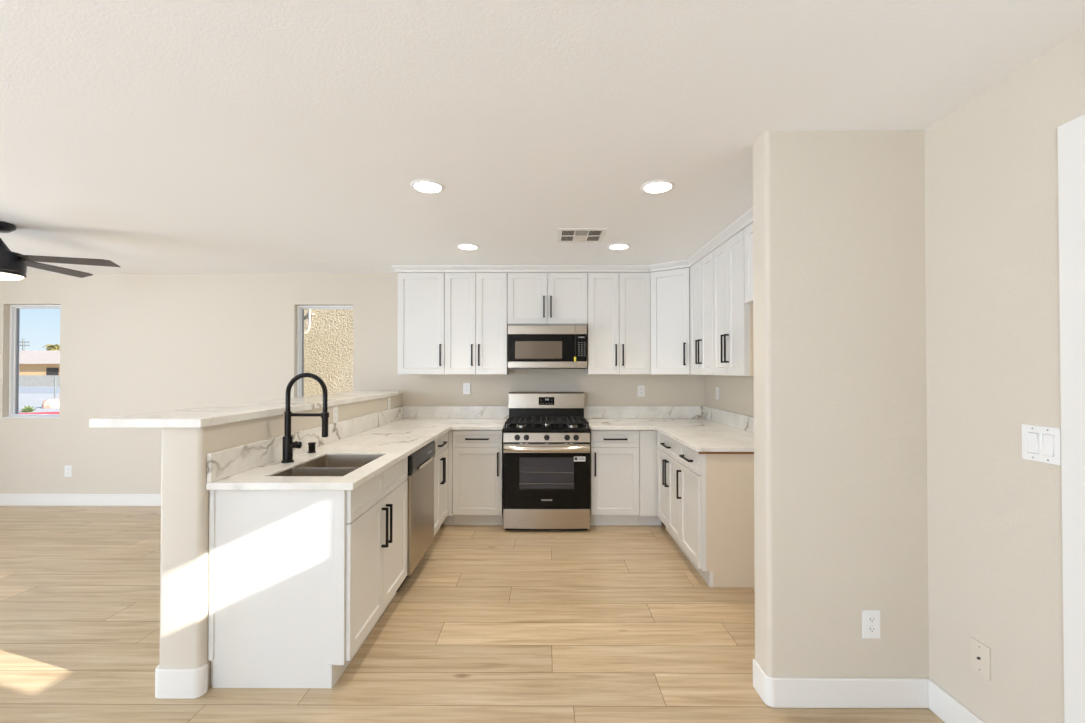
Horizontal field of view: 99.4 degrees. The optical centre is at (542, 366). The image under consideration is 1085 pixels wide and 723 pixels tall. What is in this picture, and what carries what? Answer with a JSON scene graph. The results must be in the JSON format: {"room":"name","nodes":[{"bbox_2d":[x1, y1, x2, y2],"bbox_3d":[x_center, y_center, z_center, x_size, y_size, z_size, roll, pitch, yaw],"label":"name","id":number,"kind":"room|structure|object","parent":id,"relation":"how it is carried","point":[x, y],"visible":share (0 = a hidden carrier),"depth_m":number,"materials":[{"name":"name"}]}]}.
{"room":"kitchen","nodes":[
{"label":"kitchen","id":0,"kind":"room"},
{"bbox_2d":[160,395,401,687],"bbox_3d":[-1.573,0.875,3.408,0.183,1.186,2.817,0,-1,0],"label":"wall","id":1,"kind":"structure","parent":0,"point":[184,557],"depth_m":2.00,"materials":[{"name":"beige paint"}]},
{"bbox_2d":[155,664,207,698],"bbox_3d":[-1.573,1.387,3.388,0.211,0.122,2.816,0,-1,0],"label":"baseboard","id":2,"kind":"structure","parent":1,"relation":"attached to","point":[169,683],"depth_m":1.98,"materials":[{"name":"white wood"}]},
{"bbox_2d":[90,391,402,427],"bbox_3d":[-1.705,0.262,3.402,0.483,0.038,2.840,0,-1,0],"label":"bar","id":3,"kind":"object","parent":1,"relation":"on","point":[200,417],"visible":1,"depth_m":2.35,"materials":[{"name":"stone"}]},
{"bbox_2d":[207,406,402,482],"bbox_3d":[-1.471,0.467,3.428,0.018,0.128,2.781,0,-1,0],"label":"backsplash","id":4,"kind":"structure","parent":1,"relation":"attached to","point":[221,464],"depth_m":2.54,"materials":[{"name":"stone"}]},
{"bbox_2d":[333,406,337,422],"bbox_3d":[-1.478,0.346,3.283,0.009,0.118,0.075,0,-1,0],"label":"wall outlet","id":5,"kind":"object","parent":1,"relation":"attached to","point":[335,409],"visible":0.94,"depth_m":3.28,"materials":[{"name":"white"}]},
{"bbox_2d":[387,397,390,409],"bbox_3d":[-1.471,0.358,4.413,0.009,0.118,0.075,0,-1,0],"label":"wall outlet","id":6,"kind":"object","parent":1,"relation":"attached to","point":[388,398],"visible":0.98,"depth_m":4.39,"materials":[{"name":"white plastic"}]},
{"bbox_2d":[0,273,704,493],"bbox_3d":[-2.573,0.303,4.898,9.000,2.560,0.140,0,-1,0],"label":"wall","id":7,"kind":"structure","parent":0,"point":[130,344],"depth_m":4.84,"materials":[{"name":"beige paint"}]},
{"bbox_2d":[3,305,59,417],"bbox_3d":[-5.386,-0.054,4.915,0.603,1.203,0.134,0,-1,0],"label":"window","id":8,"kind":"structure","parent":7,"relation":"in","point":[14,336],"depth_m":4.93,"materials":[{"name":"white plastic"}]},
{"bbox_2d":[65,466,71,476],"bbox_3d":[-4.979,1.103,4.828,0.075,0.118,0.009,0,-1,0],"label":"wall outlet","id":9,"kind":"object","parent":7,"relation":"attached to","point":[68,469],"visible":1,"depth_m":4.83,"materials":[{"name":"white plastic"}]},
{"bbox_2d":[0,494,160,505],"bbox_3d":[-4.323,1.401,4.819,5.302,0.122,0.014,0,-1,0],"label":"baseboard","id":10,"kind":"structure","parent":7,"relation":"attached to","point":[5,499],"depth_m":4.82,"materials":[{"name":"white wood"}]},
{"bbox_2d":[297,305,352,396],"bbox_3d":[-2.297,-0.049,4.898,0.620,1.193,0.134,0,-1,0],"label":"window","id":11,"kind":"structure","parent":7,"relation":"in","point":[300,309],"depth_m":4.90,"materials":[{"name":"white plastic"}]},
{"bbox_2d":[398,273,444,373],"bbox_3d":[-1.190,-0.416,4.647,0.456,0.997,0.359,0,-1,0],"label":"upper cabinet","id":12,"kind":"object","parent":7,"relation":"attached to","point":[421,296],"visible":0.99,"depth_m":4.51,"materials":[{"name":"white wood"}]},
{"bbox_2d":[391,207,752,272],"bbox_3d":[0.374,-0.953,4.034,3.866,0.063,1.662,0,-1,39],"label":"crown molding","id":13,"kind":"structure","parent":12,"relation":"on","point":[746,219],"depth_m":4.46,"materials":[{"name":"white wood"}]},
{"bbox_2d":[403,406,508,417],"bbox_3d":[-0.900,0.481,4.806,1.105,0.128,0.019,0,-1,0],"label":"backsplash","id":14,"kind":"structure","parent":7,"relation":"attached to","point":[408,411],"depth_m":4.80,"materials":[{"name":"stone"}]},
{"bbox_2d":[463,383,469,393],"bbox_3d":[-0.794,0.234,4.815,0.075,0.118,0.009,0,-1,0],"label":"wall outlet","id":15,"kind":"object","parent":7,"relation":"attached to","point":[466,386],"visible":1,"depth_m":4.81,"materials":[{"name":"white plastic"}]},
{"bbox_2d":[444,273,508,373],"bbox_3d":[-0.652,-0.416,4.644,0.611,0.997,0.359,0,-1,0],"label":"upper cabinet","id":16,"kind":"object","parent":7,"relation":"attached to","point":[476,326],"visible":0.99,"depth_m":4.50,"materials":[{"name":"white wood"}]},
{"bbox_2d":[507,273,587,323],"bbox_3d":[0.049,-0.661,4.643,0.784,0.507,0.359,0,-1,0],"label":"upper cabinet","id":17,"kind":"object","parent":7,"relation":"attached to","point":[532,298],"visible":0.98,"depth_m":4.50,"materials":[{"name":"white wood"}]},
{"bbox_2d":[508,324,586,368],"bbox_3d":[0.046,-0.189,4.609,0.758,0.434,0.413,0,-1,0],"label":"microwave","id":18,"kind":"object","parent":17,"relation":"attached to","point":[530,346],"visible":1,"depth_m":4.41,"materials":[{"name":"silver metal"}]},
{"bbox_2d":[585,273,649,373],"bbox_3d":[0.749,-0.416,4.636,0.608,0.997,0.359,0,-1,0],"label":"upper cabinet","id":19,"kind":"object","parent":7,"relation":"attached to","point":[618,326],"visible":1,"depth_m":4.50,"materials":[{"name":"white wood"}]},
{"bbox_2d":[638,385,644,396],"bbox_3d":[1.031,0.260,4.804,0.075,0.118,0.009,0,-1,0],"label":"wall outlet","id":20,"kind":"object","parent":7,"relation":"attached to","point":[641,388],"visible":1,"depth_m":4.80,"materials":[{"name":"white plastic"}]},
{"bbox_2d":[584,406,703,418],"bbox_3d":[1.055,0.481,4.795,1.249,0.128,0.019,0,-1,0],"label":"backsplash","id":21,"kind":"structure","parent":7,"relation":"attached to","point":[590,412],"depth_m":4.79,"materials":[{"name":"stone"}]},
{"bbox_2d":[650,268,691,374],"bbox_3d":[1.376,-0.417,4.537,0.644,0.997,0.551,0,-1,0],"label":"upper cabinet","id":22,"kind":"object","parent":7,"relation":"attached to","point":[669,289],"visible":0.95,"depth_m":4.38,"materials":[{"name":"white wood"}]},
{"bbox_2d":[0,506,944,722],"bbox_3d":[-2.546,1.480,0.807,8.900,0.120,8.017,0,-1,0],"label":"floor","id":23,"kind":"structure","parent":0,"point":[493,623],"depth_m":2.43,"materials":[{"name":"brown wood"}]},
{"bbox_2d":[208,456,407,688],"bbox_3d":[-1.155,0.996,2.484,0.658,0.884,0.882,0,-1,0],"label":"base cabinet","id":24,"kind":"object","parent":23,"relation":"on","point":[299,580],"visible":0.91,"depth_m":2.05,"materials":[{"name":"white wood"}]},
{"bbox_2d":[206,418,507,489],"bbox_3d":[-0.918,0.547,3.422,1.125,0.032,2.785,0,-1,0],"label":"countertop","id":25,"kind":"structure","parent":24,"relation":"on","point":[397,440],"depth_m":2.79,"materials":[{"name":"stone"}]},
{"bbox_2d":[281,373,328,462],"bbox_3d":[-1.290,0.278,2.494,0.255,0.486,0.083,0,-1,0],"label":"faucet","id":26,"kind":"object","parent":25,"relation":"on","point":[288,444],"visible":1,"depth_m":2.49,"materials":[{"name":"black metal"}]},
{"bbox_2d":[307,442,315,452],"bbox_3d":[-1.400,0.494,2.793,0.048,0.061,0.048,0,-1,0],"label":"air gap cap","id":27,"kind":"object","parent":25,"relation":"on","point":[311,445],"visible":1,"depth_m":2.78,"materials":[{"name":"black metal"}]},
{"bbox_2d":[271,455,382,475],"bbox_3d":[-1.125,0.642,2.470,0.370,0.223,0.607,0,-1,0],"label":"sink","id":28,"kind":"object","parent":25,"relation":"in","point":[326,465],"visible":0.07,"depth_m":2.60,"materials":[{"name":"silver metal"}]},
{"bbox_2d":[396,440,435,591],"bbox_3d":[-1.144,1.005,3.248,0.651,0.880,0.621,0,-1,0],"label":"dishwasher","id":29,"kind":"object","parent":23,"relation":"on","point":[420,525],"visible":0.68,"depth_m":3.14,"materials":[{"name":"silver metal"}]},
{"bbox_2d":[434,432,447,535],"bbox_3d":[-1.147,1.010,3.858,0.658,0.884,0.573,0,-1,0],"label":"base cabinet","id":30,"kind":"object","parent":23,"relation":"on","point":[441,443],"visible":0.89,"depth_m":3.84,"materials":[{"name":"white wood"}]},
{"bbox_2d":[443,430,453,524],"bbox_3d":[-0.862,1.017,4.188,0.094,0.875,0.076,0,-1,0],"label":"cabinet filler","id":31,"kind":"object","parent":23,"relation":"on","point":[449,520],"visible":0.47,"depth_m":4.15,"materials":[{"name":"white wood"}]},
{"bbox_2d":[453,430,503,524],"bbox_3d":[-0.586,1.017,4.459,0.449,0.884,0.695,0,-1,0],"label":"base cabinet","id":32,"kind":"object","parent":23,"relation":"on","point":[477,454],"visible":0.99,"depth_m":4.15,"materials":[{"name":"white wood"}]},
{"bbox_2d":[503,392,590,529],"bbox_3d":[0.039,0.859,4.380,0.770,1.197,0.832,0,-1,0],"label":"gas range","id":33,"kind":"object","parent":23,"relation":"on","point":[546,435],"visible":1,"depth_m":4.03,"materials":[{"name":"silver metal"}]},
{"bbox_2d":[503,416,590,432],"bbox_3d":[0.039,0.543,4.333,0.770,0.090,0.614,0,-1,0],"label":"cooktop","id":34,"kind":"object","parent":33,"relation":"in","point":[514,424],"depth_m":4.08,"materials":[{"name":"black metal"}]},
{"bbox_2d":[589,430,638,524],"bbox_3d":[0.656,1.017,4.453,0.438,0.884,0.695,0,-1,0],"label":"base cabinet","id":35,"kind":"object","parent":23,"relation":"on","point":[614,454],"visible":0.97,"depth_m":4.15,"materials":[{"name":"white wood"}]},
{"bbox_2d":[638,430,660,524],"bbox_3d":[0.982,1.017,4.178,0.210,0.875,0.076,0,-1,0],"label":"cabinet filler","id":36,"kind":"object","parent":23,"relation":"on","point":[648,439],"visible":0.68,"depth_m":4.14,"materials":[{"name":"white wood"}]},
{"bbox_2d":[657,431,689,559],"bbox_3d":[1.342,1.010,3.767,0.701,0.884,0.678,0,-1,0],"label":"base cabinet","id":37,"kind":"object","parent":23,"relation":"on","point":[668,448],"visible":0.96,"depth_m":3.71,"materials":[{"name":"white wood"}]},
{"bbox_2d":[585,418,753,453],"bbox_3d":[1.060,0.559,3.899,1.269,0.046,1.809,0,-1,0],"label":"countertop","id":38,"kind":"structure","parent":37,"relation":"on","point":[703,436],"depth_m":3.76,"materials":[{"name":"stone"}]},
{"bbox_2d":[676,443,754,586],"bbox_3d":[1.339,1.004,3.215,0.701,0.884,0.422,0,-1,0],"label":"base cabinet","id":39,"kind":"object","parent":23,"relation":"on","point":[716,497],"visible":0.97,"depth_m":3.01,"materials":[{"name":"white wood"}]},
{"bbox_2d":[0,0,1084,273],"bbox_3d":[-2.546,-1.099,0.854,9.100,0.160,8.257,0,-1,0],"label":"ceiling","id":40,"kind":"structure","parent":0,"point":[139,136],"depth_m":1.83,"materials":[{"name":"white paint"}]},
{"bbox_2d":[0,221,119,279],"bbox_3d":[-3.814,-0.801,3.232,1.312,0.387,1.271,0,-1,0],"label":"ceiling fan","id":41,"kind":"object","parent":40,"relation":"hanging from","point":[13,265],"visible":1,"depth_m":3.25,"materials":[{"name":"grey metal"}]},
{"bbox_2d":[410,179,444,192],"bbox_3d":[-0.638,-0.997,2.559,0.186,0.008,0.186,0,-1,0],"label":"recessed light","id":42,"kind":"object","parent":40,"relation":"in","point":[422,185],"visible":1,"depth_m":2.55,"materials":[{"name":"white paint"}]},
{"bbox_2d":[456,243,478,249],"bbox_3d":[-0.616,-0.984,3.797,0.186,0.008,0.186,0,-1,0],"label":"recessed light","id":43,"kind":"object","parent":40,"relation":"in","point":[466,246],"visible":1,"depth_m":3.77,"materials":[{"name":"white paint"}]},
{"bbox_2d":[557,228,606,242],"bbox_3d":[0.291,-0.988,3.483,0.352,0.008,0.352,0,-1,0],"label":"ceiling vent","id":44,"kind":"object","parent":40,"relation":"in","point":[565,235],"visible":1,"depth_m":3.47,"materials":[{"name":"white metal"}]},
{"bbox_2d":[608,243,629,249],"bbox_3d":[0.630,-0.984,3.790,0.186,0.008,0.186,0,-1,0],"label":"recessed light","id":45,"kind":"object","parent":40,"relation":"in","point":[617,246],"visible":1,"depth_m":3.77,"materials":[{"name":"white paint"}]},
{"bbox_2d":[641,179,674,192],"bbox_3d":[0.642,-0.997,2.562,0.186,0.008,0.186,0,-1,0],"label":"recessed light","id":46,"kind":"object","parent":40,"relation":"in","point":[655,186],"visible":1,"depth_m":2.55,"materials":[{"name":"white paint"}]},
{"bbox_2d":[705,375,753,416],"bbox_3d":[1.764,0.288,3.449,0.140,2.560,2.712,0,-1,0],"label":"wall","id":47,"kind":"structure","parent":0,"point":[736,393],"depth_m":4.13,"materials":[{"name":"beige paint"}]},
{"bbox_2d":[690,251,712,374],"bbox_3d":[1.514,-0.423,3.980,0.362,0.997,0.575,0,-1,0],"label":"upper cabinet","id":48,"kind":"object","parent":47,"relation":"attached to","point":[701,273],"visible":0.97,"depth_m":3.94,"materials":[{"name":"white wood"}]},
{"bbox_2d":[716,387,718,399],"bbox_3d":[1.695,0.264,4.460,0.009,0.118,0.075,0,-1,0],"label":"wall outlet","id":49,"kind":"object","parent":47,"relation":"attached to","point":[717,388],"visible":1,"depth_m":4.45,"materials":[{"name":"white plastic"}]},
{"bbox_2d":[704,406,753,432],"bbox_3d":[1.685,0.471,3.899,0.019,0.128,1.805,0,-1,0],"label":"backsplash","id":50,"kind":"structure","parent":47,"relation":"attached to","point":[736,420],"depth_m":4.10,"materials":[{"name":"stone"}]},
{"bbox_2d":[713,229,753,375],"bbox_3d":[1.510,-0.429,3.398,0.362,0.998,0.585,0,-1,0],"label":"upper cabinet","id":51,"kind":"object","parent":47,"relation":"attached to","point":[732,317],"visible":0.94,"depth_m":3.34,"materials":[{"name":"white wood"}]},
{"bbox_2d":[744,223,752,303],"bbox_3d":[1.506,-0.680,2.649,0.362,0.510,0.909,0,-1,0],"label":"upper cabinet","id":52,"kind":"object","parent":47,"relation":"attached to","point":[748,231],"visible":0.03,"depth_m":3.04,"materials":[{"name":"white wood"}]},
{"bbox_2d":[752,130,928,677],"bbox_3d":[1.292,0.223,2.023,0.673,2.460,0.145,0,-1,0],"label":"wall","id":53,"kind":"structure","parent":0,"point":[841,517],"depth_m":1.95,"materials":[{"name":"beige paint"}]},
{"bbox_2d":[753,659,927,707],"bbox_3d":[1.277,1.372,1.993,0.673,0.122,0.137,0,-1,0],"label":"baseboard","id":54,"kind":"structure","parent":53,"relation":"attached to","point":[775,692],"depth_m":1.93,"materials":[{"name":"white wood"}]},
{"bbox_2d":[862,610,879,637],"bbox_3d":[1.385,1.087,1.937,0.075,0.118,0.009,0,-1,0],"label":"wall outlet","id":55,"kind":"object","parent":53,"relation":"attached to","point":[870,619],"visible":1,"depth_m":1.94,"materials":[{"name":"white plastic"}]},
{"bbox_2d":[868,617,875,622],"bbox_3d":[1.385,1.067,1.934,0.034,0.027,0.003,0,-1,0],"label":"receptacle","id":56,"kind":"object","parent":55,"relation":"attached to","point":[870,619],"depth_m":1.93,"materials":[{"name":"white plastic"}]},
{"bbox_2d":[868,626,875,632],"bbox_3d":[1.385,1.108,1.934,0.034,0.027,0.003,0,-1,0],"label":"receptacle","id":57,"kind":"object","parent":55,"relation":"attached to","point":[871,629],"depth_m":1.93,"materials":[{"name":"white plastic"}]},
{"bbox_2d":[924,28,1084,722],"bbox_3d":[1.684,0.246,-0.609,0.140,2.560,5.405,0,-1,0],"label":"wall","id":58,"kind":"structure","parent":0,"point":[995,570],"depth_m":1.64,"materials":[{"name":"beige paint"}]},
{"bbox_2d":[926,678,984,722],"bbox_3d":[1.619,1.369,1.679,0.014,0.122,0.515,0,-1,0],"label":"baseboard","id":59,"kind":"structure","parent":58,"relation":"attached to","point":[941,703],"depth_m":1.84,"materials":[{"name":"white wood"}]},
{"bbox_2d":[970,637,990,680],"bbox_3d":[1.619,1.083,1.706,0.014,0.118,0.075,0,-1,0],"label":"cable plate","id":60,"kind":"object","parent":58,"relation":"attached to","point":[980,653],"visible":1,"depth_m":1.70,"materials":[{"name":"beige plastic"}]},
{"bbox_2d":[1022,424,1060,465],"bbox_3d":[1.620,0.253,1.496,0.010,0.117,0.117,0,-1,0],"label":"light switch","id":61,"kind":"object","parent":58,"relation":"attached to","point":[1042,446],"visible":1,"depth_m":1.49,"materials":[{"name":"white plastic"}]},
{"bbox_2d":[1057,114,1084,722],"bbox_3d":[1.614,0.334,0.875,0.016,2.175,1.105,0,-1,0],"label":"trim","id":62,"kind":"structure","parent":58,"relation":"attached to","point":[1070,135],"depth_m":1.39,"materials":[{"name":"white"}]},
{"label":"outside","id":63,"kind":"structure","parent":0,"visible":0},
{"bbox_2d":[42,344,59,350],"bbox_3d":[-79.969,-0.626,75.388,2.791,5.974,2.563,0,-1,0],"label":"palm tree","id":64,"kind":"object","parent":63,"point":[56,347],"visible":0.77,"depth_m":74.93,"materials":[{"name":"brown plant"}]},
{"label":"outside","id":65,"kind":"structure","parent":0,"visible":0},
{"bbox_2d":[19,338,29,350],"bbox_3d":[-81.781,-1.043,72.460,2.000,6.727,0.336,0,-1,0],"label":"utility pole","id":66,"kind":"object","parent":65,"point":[23,342],"visible":0.48,"depth_m":72.42,"materials":[{"name":"grey wood"}]},
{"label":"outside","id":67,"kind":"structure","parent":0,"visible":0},
{"bbox_2d":[19,393,59,412],"bbox_3d":[-4.633,2.419,67.493,130.000,0.300,125.023,0,-1,0],"label":"ground","id":68,"kind":"structure","parent":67,"point":[35,400],"depth_m":24.36,"materials":[{"name":"grey concrete"}]},
{"bbox_2d":[20,405,36,411],"bbox_3d":[-19.567,1.617,17.492,0.498,0.284,0.436,0,-1,15],"label":"bush","id":69,"kind":"object","parent":68,"relation":"on","point":[27,409],"visible":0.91,"depth_m":17.45,"materials":[{"name":"green plant"}]},
{"bbox_2d":[19,412,58,413],"bbox_3d":[-17.594,1.689,16.379,4.202,0.090,0.269,0,-1,-26],"label":"kerb","id":70,"kind":"object","parent":68,"relation":"on","point":[34,412],"visible":0.22,"depth_m":16.32,"materials":[{"name":"red"}]},
{"bbox_2d":[19,351,59,374],"bbox_3d":[-63.540,0.016,64.850,25.000,4.450,10.400,0,-1,0],"label":"house","id":71,"kind":"structure","parent":68,"relation":"on","point":[30,362],"depth_m":60.37,"materials":[{"name":"paint"}]},
{"bbox_2d":[19,375,59,386],"bbox_3d":[-50.149,1.483,46.360,16.200,1.130,0.200,0,-1,0],"label":"wall","id":72,"kind":"structure","parent":68,"relation":"on","point":[24,380],"depth_m":46.27,"materials":[{"name":"grey concrete"}]},
{"bbox_2d":[42,399,58,407],"bbox_3d":[-20.864,1.576,19.592,0.641,0.383,0.680,0,-1,0],"label":"boulder","id":73,"kind":"object","parent":68,"relation":"on","point":[51,403],"visible":0.72,"depth_m":19.39,"materials":[{"name":"beige stone"}]},
{"bbox_2d":[54,378,55,398],"bbox_3d":[-23.434,1.180,22.116,0.069,1.227,0.069,0,-1,0],"label":"sign post","id":74,"kind":"object","parent":68,"relation":"on","point":[54,378],"visible":0.66,"depth_m":22.10,"materials":[{"name":"grey"}]},
{"bbox_2d":[304,309,352,395],"bbox_3d":[-0.235,-0.086,7.303,7.550,3.450,0.200,0,-1,0],"label":"wall","id":75,"kind":"structure","parent":68,"relation":"on","point":[328,343],"depth_m":7.22,"materials":[{"name":"paint"}]},
{"bbox_2d":[304,309,314,333],"bbox_3d":[-3.672,-1.097,7.170,0.216,1.232,0.107,0,-1,-22],"label":"pipe","id":76,"kind":"object","parent":75,"relation":"attached to","point":[309,313],"visible":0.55,"depth_m":7.13,"materials":[{"name":"beige metal"}]},
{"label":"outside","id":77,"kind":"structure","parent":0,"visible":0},
{"bbox_2d":[19,387,59,392],"bbox_3d":[-24.793,1.946,38.117,90.000,0.030,12.000,0,-1,0],"label":"street","id":78,"kind":"structure","parent":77,"point":[21,389],"depth_m":37.12,"materials":[{"name":"grey asphalt"}]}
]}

